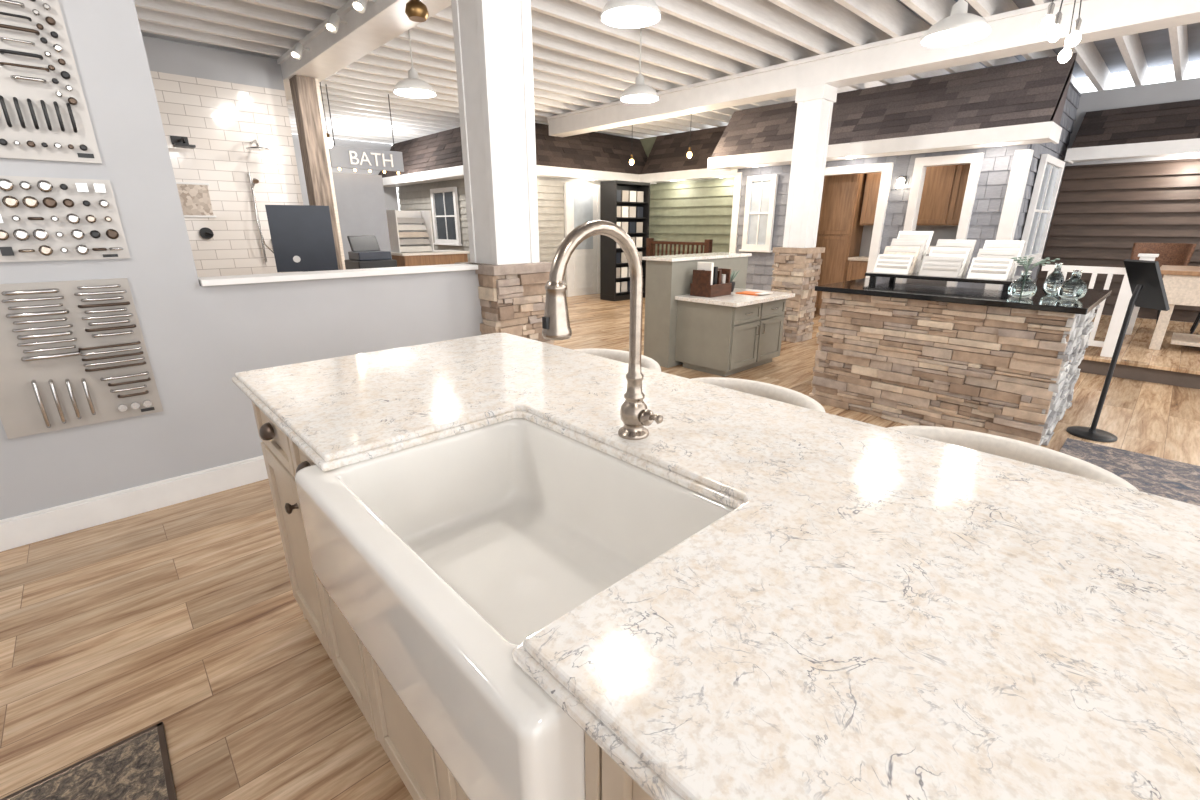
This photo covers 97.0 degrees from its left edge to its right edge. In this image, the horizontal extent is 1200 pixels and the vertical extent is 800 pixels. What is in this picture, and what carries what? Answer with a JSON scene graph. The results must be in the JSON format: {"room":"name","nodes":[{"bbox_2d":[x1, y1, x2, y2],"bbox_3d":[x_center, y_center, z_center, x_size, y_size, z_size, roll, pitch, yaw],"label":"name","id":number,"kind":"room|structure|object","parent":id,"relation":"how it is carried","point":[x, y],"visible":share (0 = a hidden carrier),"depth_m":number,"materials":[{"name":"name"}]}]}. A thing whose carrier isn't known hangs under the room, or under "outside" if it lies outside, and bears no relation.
{"room":"store","nodes":[
{"label":"store","id":0,"kind":"room"},
{"bbox_2d":[142,36,302,276],"bbox_3d":[-4.470,-1.972,5.439,2.600,3.049,0.150,-16,24,-41],"label":"wall","id":1,"kind":"structure","parent":0,"point":[222,119],"depth_m":5.66,"materials":[{"name":"white tile"}]},
{"bbox_2d":[170,136,195,148],"label":"shower fixture","id":2,"kind":"object","parent":1,"relation":"attached to","point":[183,142],"depth_m":5.29,"materials":[{"name":"metal"}]},
{"bbox_2d":[176,182,215,217],"bbox_3d":[-4.266,-2.067,5.487,0.440,0.340,0.017,-16,24,-41],"label":"mosaic niche","id":3,"kind":"object","parent":1,"relation":"attached to","point":[195,201],"visible":0.52,"depth_m":5.53,"materials":[{"name":"tile"}]},
{"bbox_2d":[199,227,213,238],"label":"shower fixture","id":4,"kind":"object","parent":1,"relation":"attached to","point":[206,233],"depth_m":5.63,"materials":[{"name":"metal"}]},
{"bbox_2d":[246,140,269,150],"label":"shower fixture","id":5,"kind":"object","parent":1,"relation":"attached to","point":[257,148],"depth_m":5.60,"materials":[{"name":"metal"}]},
{"bbox_2d":[247,172,273,261],"label":"shower fixture","id":6,"kind":"object","parent":1,"relation":"attached to","point":[252,183],"depth_m":5.85,"materials":[{"name":"metal"}]},
{"bbox_2d":[0,0,482,519],"bbox_3d":[-2.656,-0.805,1.890,4.930,3.049,0.120,-16,24,-41],"label":"wall","id":7,"kind":"structure","parent":0,"point":[197,337],"depth_m":2.54,"materials":[{"name":"grey paint"}]},
{"bbox_2d":[0,0,101,163],"bbox_3d":[-2.338,-1.266,1.929,0.640,0.700,0.050,-16,24,-41],"label":"display board","id":8,"kind":"object","parent":7,"relation":"attached to","point":[44,115],"visible":1,"depth_m":2.08,"materials":[{"name":"laminate"}]},
{"bbox_2d":[0,175,129,261],"bbox_3d":[-2.335,-0.718,2.112,0.650,0.325,0.049,-16,24,-41],"label":"display board","id":9,"kind":"object","parent":7,"relation":"attached to","point":[42,218],"visible":1,"depth_m":2.20,"materials":[{"name":"laminate"}]},
{"bbox_2d":[0,278,162,438],"bbox_3d":[-2.308,-0.189,2.311,0.520,0.635,0.052,-16,24,-41],"label":"display board","id":10,"kind":"object","parent":7,"relation":"attached to","point":[73,353],"visible":1,"depth_m":2.31,"materials":[{"name":"laminate"}]},
{"bbox_2d":[0,455,267,551],"bbox_3d":[-2.610,0.592,2.297,4.930,0.140,0.015,-16,24,-41],"label":"baseboard","id":11,"kind":"structure","parent":7,"relation":"attached to","point":[20,530],"depth_m":2.56,"materials":[{"name":"white paint"}]},
{"bbox_2d":[198,263,484,285],"bbox_3d":[-1.411,-0.753,3.137,1.575,0.030,0.200,-16,24,-41],"label":"trim","id":12,"kind":"structure","parent":7,"relation":"attached to","point":[310,275],"depth_m":2.96,"materials":[{"name":"white paint"}]},
{"bbox_2d":[292,134,398,209],"bbox_3d":[-6.840,-3.547,10.231,6.050,3.049,0.150,-16,24,-41],"label":"wall","id":13,"kind":"structure","parent":0,"point":[390,193],"depth_m":11.21,"materials":[{"name":"grey paint"}]},
{"bbox_2d":[332,172,391,259],"bbox_3d":[-3.378,-2.135,7.583,0.750,2.020,0.100,-16,24,-41],"label":"wall partition","id":14,"kind":"structure","parent":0,"point":[360,199],"depth_m":7.39,"materials":[{"name":"grey paint"}]},
{"bbox_2d":[398,178,469,261],"bbox_3d":[-3.077,-3.719,10.753,0.150,3.049,4.200,-16,24,-41],"label":"wall","id":15,"kind":"structure","parent":0,"point":[416,197],"depth_m":11.03,"materials":[{"name":"beige wood"}]},
{"bbox_2d":[378,127,463,186],"bbox_3d":[-3.285,-4.659,10.167,0.489,0.880,4.160,-16,24,-41],"label":"awning","id":16,"kind":"object","parent":15,"relation":"attached to","point":[436,157],"visible":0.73,"depth_m":10.07,"materials":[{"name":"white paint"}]},
{"bbox_2d":[430,187,461,245],"bbox_3d":[-3.100,-3.656,10.607,0.090,1.080,1.060,-16,24,-41],"label":"window","id":17,"kind":"structure","parent":15,"relation":"in","point":[444,201],"depth_m":10.60,"materials":[{"name":"white paint"}]},
{"bbox_2d":[564,182,599,296],"bbox_3d":[-0.315,-3.148,10.520,0.910,2.110,0.095,-16,24,-41],"label":"door","id":18,"kind":"structure","parent":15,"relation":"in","point":[581,201],"depth_m":10.51,"materials":[{"name":"white paint"}]},
{"bbox_2d":[535,123,656,183],"bbox_3d":[-0.434,-4.494,9.665,3.920,0.880,0.489,-16,24,-41],"label":"shingled roof","id":19,"kind":"structure","parent":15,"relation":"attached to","point":[596,156],"depth_m":9.80,"materials":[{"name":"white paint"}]},
{"bbox_2d":[639,126,737,183],"bbox_3d":[1.829,-4.509,9.712,0.490,0.880,2.560,-16,24,-41],"label":"awning","id":20,"kind":"object","parent":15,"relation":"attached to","point":[667,160],"visible":0.63,"depth_m":9.93,"materials":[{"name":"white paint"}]},
{"bbox_2d":[537,177,599,283],"bbox_3d":[-0.464,-3.605,10.407,3.400,3.049,0.150,-16,24,-41],"label":"siding","id":21,"kind":"object","parent":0,"point":[550,191],"depth_m":9.95,"materials":[{"name":"beige wood"}]},
{"bbox_2d":[0,293,1199,799],"bbox_3d":[-0.208,-0.473,5.921,13.600,0.100,16.700,-16,24,-41],"label":"floor","id":22,"kind":"structure","parent":0,"point":[186,616],"depth_m":1.81,"materials":[{"name":"brown wood"}]},
{"bbox_2d":[0,722,176,799],"bbox_3d":[-1.228,1.147,0.816,0.980,0.010,1.090,-16,24,-41],"label":"floor mat","id":23,"kind":"object","parent":22,"relation":"on","point":[137,767],"visible":1,"depth_m":1.36,"materials":[{"name":"brown carpet"}]},
{"bbox_2d":[289,75,345,270],"bbox_3d":[-3.208,-2.121,6.197,0.290,2.859,0.300,-16,24,-41],"label":"post","id":24,"kind":"object","parent":22,"relation":"on","point":[305,91],"visible":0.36,"depth_m":5.89,"materials":[{"name":"brown wood"}]},
{"bbox_2d":[391,250,469,266],"bbox_3d":[-3.118,-2.258,9.749,1.300,0.900,0.800,-16,24,-41],"label":"desk","id":25,"kind":"object","parent":22,"relation":"on","point":[438,257],"visible":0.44,"depth_m":9.31,"materials":[{"name":"brown wood"}]},
{"bbox_2d":[386,210,433,252],"bbox_3d":[-3.345,-2.980,9.382,0.640,0.699,0.370,-16,24,-41],"label":"rack","id":26,"kind":"object","parent":25,"relation":"on","point":[409,231],"visible":0.96,"depth_m":9.39,"materials":[{"name":"white wood"}]},
{"bbox_2d":[455,262,554,344],"bbox_3d":[-0.670,-0.446,3.920,0.524,1.101,0.531,-16,24,-41],"label":"support column","id":27,"kind":"structure","parent":22,"relation":"on","point":[512,297],"depth_m":3.61,"materials":[{"name":"stone"}]},
{"bbox_2d":[451,0,539,264],"bbox_3d":[-0.671,-1.804,3.473,0.390,1.759,0.390,-16,24,-41],"label":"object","id":28,"kind":"structure","parent":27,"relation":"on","point":[493,38],"depth_m":3.37,"materials":[{"name":"white paint"}]},
{"bbox_2d":[575,348,660,370],"bbox_3d":[0.052,0.226,2.292,0.320,0.841,0.526,-16,24,-41],"label":"counter stool","id":29,"kind":"object","parent":22,"relation":"on","point":[619,355],"visible":0.07,"depth_m":2.25,"materials":[{"name":"beige fabric"}]},
{"bbox_2d":[600,180,649,300],"bbox_3d":[0.470,-2.981,10.026,0.900,2.100,0.400,-16,24,-41],"label":"display rack","id":30,"kind":"object","parent":22,"relation":"on","point":[626,204],"visible":0.78,"depth_m":9.91,"materials":[{"name":"black wood"}]},
{"bbox_2d":[645,238,712,286],"bbox_3d":[1.417,-2.397,9.818,0.100,1.120,1.450,-16,24,-41],"label":"railing","id":31,"kind":"object","parent":22,"relation":"on","point":[650,243],"visible":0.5,"depth_m":9.73,"materials":[{"name":"brown wood"}]},
{"bbox_2d":[232,333,1199,799],"bbox_3d":[0.159,0.568,1.123,1.030,0.920,2.780,-16,24,-41],"label":"kitchen island","id":32,"kind":"object","parent":22,"relation":"on","point":[518,596],"visible":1,"depth_m":0.72,"materials":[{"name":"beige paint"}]},
{"bbox_2d":[295,418,734,799],"bbox_3d":[-0.143,0.288,1.000,0.550,0.248,0.800,-16,24,-41],"label":"farmhouse sink","id":33,"kind":"object","parent":32,"relation":"in","point":[443,553],"depth_m":1.02,"materials":[{"name":"white ceramic"}]},
{"bbox_2d":[542,220,662,439],"bbox_3d":[0.017,-0.108,1.001,0.265,0.440,0.115,-16,24,-41],"label":"kitchen faucet","id":34,"kind":"object","parent":32,"relation":"on","point":[634,413],"visible":1,"depth_m":1.01,"materials":[{"name":"silver metal"}]},
{"bbox_2d":[642,252,794,376],"bbox_3d":[1.264,-0.922,5.430,1.360,1.060,1.050,-16,24,-41],"label":"reception desk","id":35,"kind":"object","parent":22,"relation":"on","point":[726,335],"visible":1,"depth_m":5.12,"materials":[{"name":"grey paint"}]},
{"bbox_2d":[690,262,731,297],"bbox_3d":[1.077,-1.173,5.127,0.340,0.314,0.240,-16,24,-41],"label":"caddy","id":36,"kind":"object","parent":35,"relation":"in","point":[709,280],"visible":1,"depth_m":5.04,"materials":[{"name":"brown wood"}]},
{"bbox_2d":[730,270,739,291],"bbox_3d":[1.328,-1.216,5.417,0.220,0.215,0.178,-16,24,-41],"label":"potted succulent","id":37,"kind":"object","parent":35,"relation":"in","point":[733,275],"visible":0.34,"depth_m":5.39,"materials":[{"name":"green plant"}]},
{"bbox_2d":[736,291,771,295],"bbox_3d":[1.529,-1.060,5.264,0.230,0.014,0.280,-16,24,-41],"label":"open magazine","id":38,"kind":"object","parent":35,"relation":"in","point":[743,292],"visible":1,"depth_m":5.25,"materials":[{"name":"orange paper"}]},
{"bbox_2d":[692,377,824,411],"bbox_3d":[0.490,0.372,1.849,0.320,0.841,0.526,-16,24,-41],"label":"counter stool","id":39,"kind":"object","parent":22,"relation":"on","point":[771,391],"visible":0.11,"depth_m":1.77,"materials":[{"name":"beige fabric"}]},
{"bbox_2d":[771,247,824,342],"bbox_3d":[2.377,-1.300,6.516,0.450,1.101,0.454,-16,24,-41],"label":"support column","id":40,"kind":"structure","parent":22,"relation":"on","point":[797,271],"depth_m":6.34,"materials":[{"name":"stone"}]},
{"bbox_2d":[783,83,837,247],"bbox_3d":[2.379,-2.620,6.082,0.320,1.679,0.320,-16,24,-41],"label":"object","id":41,"kind":"structure","parent":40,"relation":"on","point":[814,102],"depth_m":5.97,"materials":[{"name":"white paint"}]},
{"bbox_2d":[814,164,970,313],"bbox_3d":[4.025,-2.435,7.727,0.520,2.500,2.900,-16,24,-41],"label":"display cabinet","id":42,"kind":"object","parent":22,"relation":"on","point":[848,202],"visible":0.25,"depth_m":7.77,"materials":[{"name":"brown wood"}]},
{"bbox_2d":[809,277,1111,445],"bbox_3d":[2.625,-0.384,4.028,1.290,0.916,1.560,-16,24,-41],"label":"counter","id":43,"kind":"object","parent":22,"relation":"on","point":[978,357],"depth_m":3.56,"materials":[{"name":"brown stone"}]},
{"bbox_2d":[865,272,1031,290],"bbox_3d":[2.698,-0.947,4.161,0.550,0.070,1.000,-16,24,-41],"label":"shelf","id":44,"kind":"object","parent":43,"relation":"on","point":[873,275],"visible":0.53,"depth_m":3.95,"materials":[{"name":"wood"}]},
{"bbox_2d":[873,231,933,273],"bbox_3d":[2.492,-1.218,4.359,0.463,0.320,0.260,-16,24,-41],"label":"binder","id":45,"kind":"object","parent":44,"relation":"on","point":[906,253],"visible":0.98,"depth_m":4.31,"materials":[{"name":"white paper"}]},
{"bbox_2d":[919,239,976,276],"bbox_3d":[2.679,-1.098,4.092,0.336,0.260,0.260,-16,24,-41],"label":"binder","id":46,"kind":"object","parent":44,"relation":"on","point":[950,257],"visible":1,"depth_m":4.06,"materials":[{"name":"white plastic"}]},
{"bbox_2d":[967,240,1024,279],"bbox_3d":[2.891,-1.027,3.877,0.336,0.260,0.240,-16,24,-41],"label":"binder","id":47,"kind":"object","parent":44,"relation":"on","point":[994,261],"visible":0.99,"depth_m":3.85,"materials":[{"name":"white plastic"}]},
{"bbox_2d":[1008,256,1059,297],"bbox_3d":[2.712,-0.768,3.337,0.254,0.244,0.228,-16,24,-41],"label":"glass vase","id":48,"kind":"object","parent":43,"relation":"on","point":[1024,286],"visible":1,"depth_m":3.33,"materials":[{"name":"clear glass"}]},
{"bbox_2d":[1043,263,1063,294],"bbox_3d":[2.991,-0.796,3.489,0.105,0.202,0.105,-16,24,-41],"label":"glass vase","id":49,"kind":"object","parent":43,"relation":"on","point":[1054,280],"visible":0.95,"depth_m":3.47,"materials":[{"name":"clear glass"}]},
{"bbox_2d":[1058,270,1086,299],"bbox_3d":[2.928,-0.712,3.281,0.136,0.172,0.136,-16,24,-41],"label":"glass vase","id":50,"kind":"object","parent":43,"relation":"on","point":[1073,288],"visible":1,"depth_m":3.25,"materials":[{"name":"clear glass"}]},
{"bbox_2d":[888,425,1138,490],"bbox_3d":[0.942,0.522,1.391,0.320,0.841,0.526,-16,24,-41],"label":"counter stool","id":51,"kind":"object","parent":22,"relation":"on","point":[1001,446],"visible":0.15,"depth_m":1.30,"materials":[{"name":"beige fabric"}]},
{"bbox_2d":[1066,259,1169,441],"bbox_3d":[3.337,-0.309,3.422,0.272,1.148,0.260,0,18,0],"label":"stand","id":52,"kind":"object","parent":22,"relation":"on","point":[1145,279],"visible":1,"depth_m":3.34,"materials":[{"name":"metal"}]},
{"bbox_2d":[1059,438,1199,505],"bbox_3d":[3.143,0.770,1.959,2.200,0.012,2.460,-16,24,-41],"label":"area rug","id":53,"kind":"object","parent":22,"relation":"on","point":[1180,481],"visible":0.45,"depth_m":3.08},
{"bbox_2d":[1078,315,1199,388],"bbox_3d":[7.223,-0.269,4.886,3.480,0.160,5.000,-16,24,-41],"label":"platform","id":54,"kind":"object","parent":22,"relation":"on","point":[1175,365],"visible":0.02,"depth_m":5.07,"materials":[{"name":"brown wood"}]},
{"bbox_2d":[1041,253,1158,357],"bbox_3d":[5.274,-1.085,5.687,1.810,0.890,0.750,-16,24,-41],"label":"porch railing","id":55,"kind":"object","parent":54,"relation":"on","point":[1125,294],"visible":0.38,"depth_m":5.02,"materials":[{"name":"white paint"}]},
{"bbox_2d":[1130,243,1196,323],"bbox_3d":[6.607,-1.364,6.372,0.484,0.989,0.520,-16,24,-41],"label":"dining chair","id":56,"kind":"object","parent":54,"relation":"on","point":[1177,254],"visible":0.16,"depth_m":6.34,"materials":[{"name":"brown wood"}]},
{"bbox_2d":[1149,265,1199,349],"bbox_3d":[6.347,-0.802,5.000,1.000,0.780,1.700,-16,24,-41],"label":"table","id":57,"kind":"object","parent":54,"relation":"on","point":[1181,283],"visible":0.79,"depth_m":5.15,"materials":[{"name":"beige wood"}]},
{"bbox_2d":[1190,312,1199,333],"bbox_3d":[6.995,-1.212,5.910,0.484,0.989,0.520,-16,24,-41],"label":"dining chair","id":58,"kind":"object","parent":54,"relation":"on","point":[1197,320],"visible":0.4,"depth_m":6.04,"materials":[{"name":"black metal"}]},
{"bbox_3d":[-2.701,-0.717,5.253,1.800,0.780,0.900,-16,24,-41],"label":"reception desk","id":59,"kind":"object","parent":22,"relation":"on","visible":0},
{"bbox_2d":[265,205,338,271],"bbox_3d":[-2.702,-1.387,4.858,0.500,0.739,0.180,-11,21,-29],"label":"panel","id":60,"kind":"object","parent":59,"relation":"on","point":[302,238],"visible":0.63,"depth_m":4.79,"materials":[{"name":"plastic"}]},
{"bbox_2d":[344,236,396,269],"bbox_3d":[-2.312,-1.414,5.372,0.380,0.469,0.450,-16,24,-41],"label":"printer","id":61,"kind":"object","parent":59,"relation":"on","point":[365,252],"visible":0.57,"depth_m":5.33,"materials":[{"name":"plastic"}]},
{"bbox_2d":[134,0,1188,143],"bbox_3d":[-0.229,-3.515,4.867,13.500,0.239,16.255,-16,24,-41],"label":"ceiling","id":62,"kind":"structure","parent":0,"point":[581,61],"depth_m":5.50,"materials":[{"name":"white paint"}]},
{"bbox_2d":[291,42,309,59],"bbox_3d":[-2.842,-3.306,5.038,0.089,0.145,0.182,10,21,27],"label":"track spotlight","id":63,"kind":"object","parent":62,"relation":"attached to","point":[297,51],"visible":1,"depth_m":5.00,"materials":[{"name":"white metal"}]},
{"bbox_2d":[320,83,332,147],"bbox_3d":[-3.280,-3.554,6.276,0.100,1.046,0.098,-16,24,-41],"label":"lamp","id":64,"kind":"object","parent":62,"relation":"hanging from","point":[330,142],"visible":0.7,"depth_m":6.38,"materials":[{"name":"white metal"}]},
{"bbox_2d":[325,13,346,33],"bbox_3d":[-2.157,-3.078,4.345,0.089,0.145,0.182,10,21,27],"label":"track spotlight","id":65,"kind":"object","parent":62,"relation":"attached to","point":[332,25],"visible":1,"depth_m":4.31,"materials":[{"name":"white metal"}]},
{"bbox_2d":[352,0,374,12],"bbox_3d":[-1.746,-2.942,3.930,0.089,0.145,0.182,10,21,27],"label":"track spotlight","id":66,"kind":"object","parent":62,"relation":"attached to","point":[359,6],"visible":1,"depth_m":3.89,"materials":[{"name":"white metal"}]},
{"bbox_2d":[277,0,450,100],"bbox_3d":[-1.301,-2.943,3.812,0.380,0.190,16.400,-16,24,-41],"label":"ceiling beam","id":67,"kind":"structure","parent":62,"relation":"attached to","point":[382,21],"depth_m":4.61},
{"bbox_2d":[325,84,403,174],"bbox_3d":[-3.169,-3.608,7.149,0.980,1.010,0.077,-16,24,-41],"label":"sign","id":68,"kind":"object","parent":62,"relation":"hanging from","point":[354,158],"visible":1,"depth_m":7.22,"materials":[{"name":"grey metal"}]},
{"bbox_2d":[393,29,435,97],"bbox_3d":[-1.817,-3.346,5.104,0.408,0.709,0.408,-16,24,-41],"label":"dome pendant lamp","id":69,"kind":"object","parent":62,"relation":"hanging from","point":[412,86],"visible":0.99,"depth_m":5.13,"materials":[{"name":"white metal"}]},
{"bbox_2d":[405,0,428,21],"bbox_3d":[-1.118,-2.684,3.139,0.140,0.739,0.140,-16,24,-41],"label":"pendant lamp","id":70,"kind":"object","parent":62,"relation":"hanging from","point":[416,11],"visible":1,"depth_m":3.20,"materials":[{"name":"gold metal"}]},
{"bbox_2d":[600,0,661,27],"bbox_3d":[0.195,-2.750,3.260,0.388,0.689,0.388,-16,24,-41],"label":"dome pendant lamp","id":71,"kind":"object","parent":62,"relation":"hanging from","point":[616,13],"visible":1,"depth_m":3.43,"materials":[{"name":"white metal"}]},
{"bbox_2d":[629,125,633,164],"bbox_3d":[0.498,-4.196,8.211,0.080,1.035,0.078,-16,24,-41],"label":"lamp","id":72,"kind":"object","parent":62,"relation":"hanging from","point":[631,161],"visible":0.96,"depth_m":8.33,"materials":[{"name":"white glass"}]},
{"bbox_2d":[620,27,658,102],"bbox_3d":[0.392,-3.341,5.152,0.388,0.749,0.388,-16,24,-41],"label":"dome pendant lamp","id":73,"kind":"object","parent":62,"relation":"hanging from","point":[640,92],"visible":0.98,"depth_m":5.17,"materials":[{"name":"white metal"}]},
{"bbox_2d":[687,114,691,157],"bbox_3d":[1.333,-4.079,7.775,0.080,0.985,0.078,-16,24,-41],"label":"lamp","id":74,"kind":"object","parent":62,"relation":"hanging from","point":[689,154],"visible":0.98,"depth_m":7.88,"materials":[{"name":"white glass"}]},
{"bbox_2d":[547,0,1199,136],"bbox_3d":[3.273,-3.250,4.874,0.360,0.270,11.750,-16,24,-41],"label":"ceiling beam","id":75,"kind":"structure","parent":62,"relation":"attached to","point":[1019,31],"depth_m":5.17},
{"bbox_2d":[921,0,990,46],"bbox_3d":[2.425,-2.820,3.520,0.408,0.719,0.408,-16,24,-41],"label":"dome pendant lamp","id":76,"kind":"object","parent":62,"relation":"hanging from","point":[961,27],"visible":1,"depth_m":3.58,"materials":[{"name":"white metal"}]},
{"bbox_2d":[1041,0,1081,62],"bbox_3d":[2.729,-2.401,3.091,0.195,0.768,0.228,5,19,16],"label":"chandelier","id":77,"kind":"object","parent":62,"relation":"hanging from","point":[1054,33],"visible":1,"depth_m":3.11,"materials":[{"name":"glass"}]},
{"bbox_2d":[640,136,734,255],"bbox_3d":[1.855,-3.628,10.475,0.160,3.049,3.220,-16,24,-41],"label":"siding","id":78,"kind":"object","parent":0,"point":[700,210],"depth_m":10.44,"materials":[{"name":"green wood"}]},
{"bbox_2d":[736,57,1047,290],"bbox_3d":[3.501,-2.621,7.415,0.132,3.049,3.730,-16,24,-41],"label":"wall","id":79,"kind":"structure","parent":0,"point":[995,171],"depth_m":6.88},
{"bbox_2d":[739,174,778,251],"bbox_3d":[2.480,-2.902,8.299,0.090,1.130,0.560,-16,24,-41],"label":"window","id":80,"kind":"structure","parent":79,"relation":"in","point":[761,190],"depth_m":8.29,"materials":[{"name":"white paint"}]},
{"bbox_2d":[825,162,893,277],"bbox_3d":[3.428,-2.187,7.579,0.150,2.120,1.100,-16,24,-41],"label":"door frame","id":81,"kind":"structure","parent":79,"relation":"in","point":[886,169],"depth_m":7.08,"materials":[{"name":"white wood"}]},
{"bbox_2d":[729,149,1033,252],"bbox_3d":[3.503,-2.190,7.540,0.150,2.150,3.795,-16,24,-41],"label":"trim","id":82,"kind":"structure","parent":79,"relation":"attached to","point":[1022,159],"depth_m":6.09,"materials":[{"name":"white wood"}]},
{"bbox_2d":[707,53,1076,170],"bbox_3d":[3.278,-3.553,6.787,0.590,0.850,4.130,-16,24,-41],"label":"shingled roof","id":83,"kind":"structure","parent":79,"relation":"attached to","point":[1021,103],"depth_m":6.19,"materials":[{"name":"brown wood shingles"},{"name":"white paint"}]},
{"bbox_2d":[752,144,1001,166],"bbox_3d":[3.350,-3.153,6.895,0.100,0.012,3.100,-16,24,-41],"label":"recessed light","id":84,"kind":"object","parent":83,"relation":"attached to","point":[992,144],"visible":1,"depth_m":6.92,"materials":[{"name":"white"}]},
{"bbox_2d":[896,176,906,188],"bbox_3d":[3.846,-2.784,6.786,0.113,0.150,0.088,-16,24,-41],"label":"wall sconce","id":85,"kind":"object","parent":79,"relation":"attached to","point":[901,181],"visible":1,"depth_m":6.76,"materials":[{"name":"white glass"}]},
{"bbox_2d":[903,153,983,253],"bbox_3d":[4.232,-2.408,6.605,0.150,1.150,0.710,-16,24,-41],"label":"window","id":86,"kind":"structure","parent":79,"relation":"in","point":[975,159],"depth_m":6.43,"materials":[{"name":"white paint"}]},
{"bbox_2d":[859,225,957,255],"bbox_3d":[4.160,-2.776,7.964,0.110,3.000,3.400,-16,24,-41],"label":"wall","id":87,"kind":"structure","parent":0,"point":[940,231],"depth_m":7.48,"materials":[{"name":"grey paint"}]},
{"bbox_2d":[1013,81,1080,280],"bbox_3d":[5.630,-2.461,6.928,2.270,3.049,0.132,-16,24,-41],"label":"wall","id":88,"kind":"structure","parent":0,"point":[1071,105],"depth_m":6.67,"materials":[{"name":"grey wood"}]},
{"bbox_2d":[1017,154,1064,265],"bbox_3d":[5.718,-2.425,6.863,1.360,1.280,0.090,-16,24,-41],"label":"window","id":89,"kind":"structure","parent":88,"relation":"in","point":[1050,169],"depth_m":6.84,"materials":[{"name":"white paint"}]},
{"bbox_2d":[897,0,1199,78],"bbox_3d":[-0.208,-3.684,4.865,13.600,0.080,16.700,-16,24,-41],"label":"ceiling","id":90,"kind":"structure","parent":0,"point":[1156,46],"depth_m":6.13,"materials":[{"name":"beige paint"}]},
{"bbox_2d":[1034,78,1199,322],"bbox_3d":[8.366,-2.099,5.825,0.170,3.049,5.570,-16,24,-41],"label":"wall","id":91,"kind":"structure","parent":0,"point":[1103,208],"depth_m":7.08,"materials":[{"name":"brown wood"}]},
{"bbox_2d":[1064,99,1199,163],"bbox_3d":[8.172,-2.913,5.243,0.538,0.640,5.360,-16,24,-41],"label":"shingled roof","id":92,"kind":"structure","parent":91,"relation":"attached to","point":[1173,128],"depth_m":6.63,"materials":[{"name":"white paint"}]}
]}

